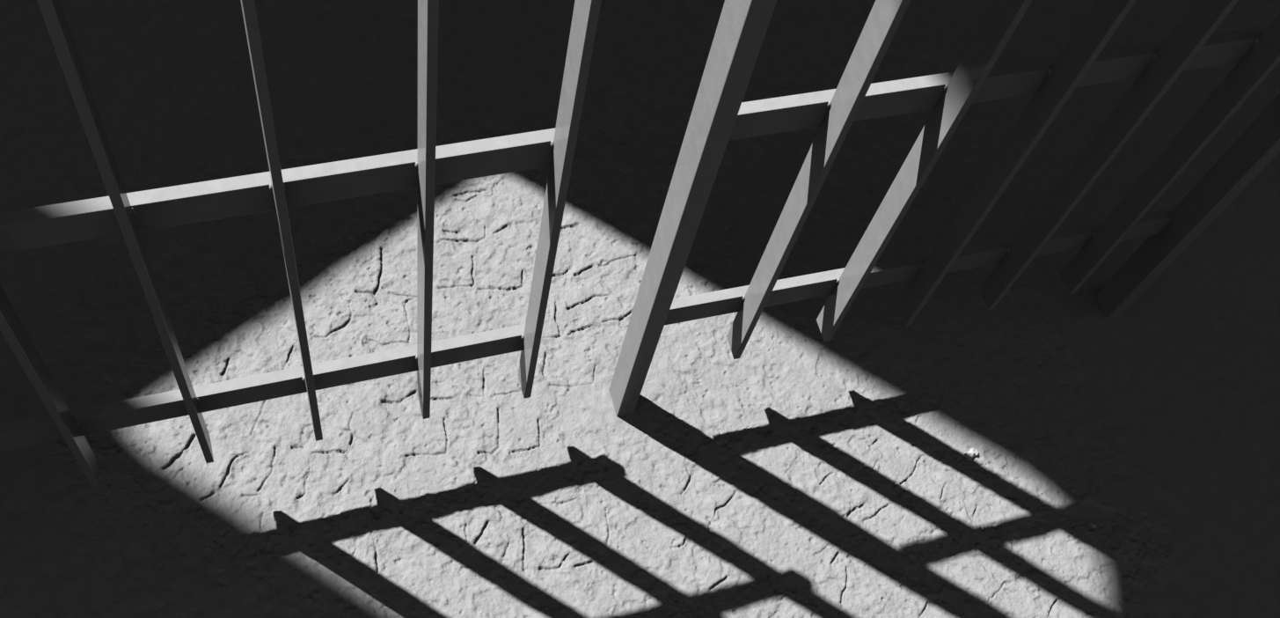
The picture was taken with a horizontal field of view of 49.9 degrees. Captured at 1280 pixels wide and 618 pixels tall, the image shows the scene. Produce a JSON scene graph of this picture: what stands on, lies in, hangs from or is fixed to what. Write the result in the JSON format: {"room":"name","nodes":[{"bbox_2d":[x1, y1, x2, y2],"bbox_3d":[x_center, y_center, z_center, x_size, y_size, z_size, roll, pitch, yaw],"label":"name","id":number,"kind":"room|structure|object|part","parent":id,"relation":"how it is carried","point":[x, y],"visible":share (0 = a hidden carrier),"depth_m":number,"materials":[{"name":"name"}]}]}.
{"room":"prison interior","nodes":[
{"label":"prison interior","id":0,"kind":"room"},
{"bbox_2d":[0,0,1279,617],"bbox_3d":[-0.032,0.139,1.739,9.109,0.014,8.259,-10,65,-14],"label":"floor","id":1,"kind":"structure","parent":0,"point":[1127,464],"depth_m":1.79,"materials":[{"name":"stone"}]},
{"bbox_2d":[0,0,601,486],"bbox_3d":[-0.352,-0.258,0.753,0.732,2.003,0.045,-11,65,-15],"label":"gate leaf","id":2,"kind":"object","parent":1,"relation":"on","point":[120,212],"visible":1,"depth_m":1.18,"materials":[{"name":"grey paint"}]},
{"bbox_3d":[-0.459,0.094,1.459,0.709,0.047,0.013,-11,65,-15],"label":"rail","id":3,"kind":"part","parent":2,"relation":"part of","materials":[{"name":"grey metal"}]},
{"bbox_3d":[-0.406,-0.081,1.128,0.709,0.047,0.013,-11,65,-15],"label":"rail","id":4,"kind":"part","parent":2,"relation":"part of","materials":[{"name":"grey metal"}]},
{"bbox_2d":[608,0,1279,416],"bbox_3d":[0.458,-0.407,0.964,0.734,2.003,0.044,-10,65,-14],"label":"gate leaf","id":5,"kind":"object","parent":1,"relation":"on","point":[719,115],"visible":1,"depth_m":1.40,"materials":[{"name":"grey paint"}]},
{"bbox_3d":[0.340,-0.052,1.668,0.689,0.040,0.013,-10,65,-14],"label":"rail","id":6,"kind":"part","parent":5,"relation":"part of","materials":[{"name":"grey metal"}]},
{"bbox_3d":[0.394,-0.227,1.337,0.689,0.040,0.013,-10,65,-14],"label":"rail","id":7,"kind":"part","parent":5,"relation":"part of","materials":[{"name":"grey metal"}]},
{"bbox_2d":[963,447,978,460],"bbox_3d":[0.430,0.188,1.782,0.022,0.014,0.013,-33,72,-23],"label":"pebble","id":8,"kind":"object","parent":1,"relation":"on","point":[973,452],"visible":1,"depth_m":1.78,"materials":[{"name":"white stone"}]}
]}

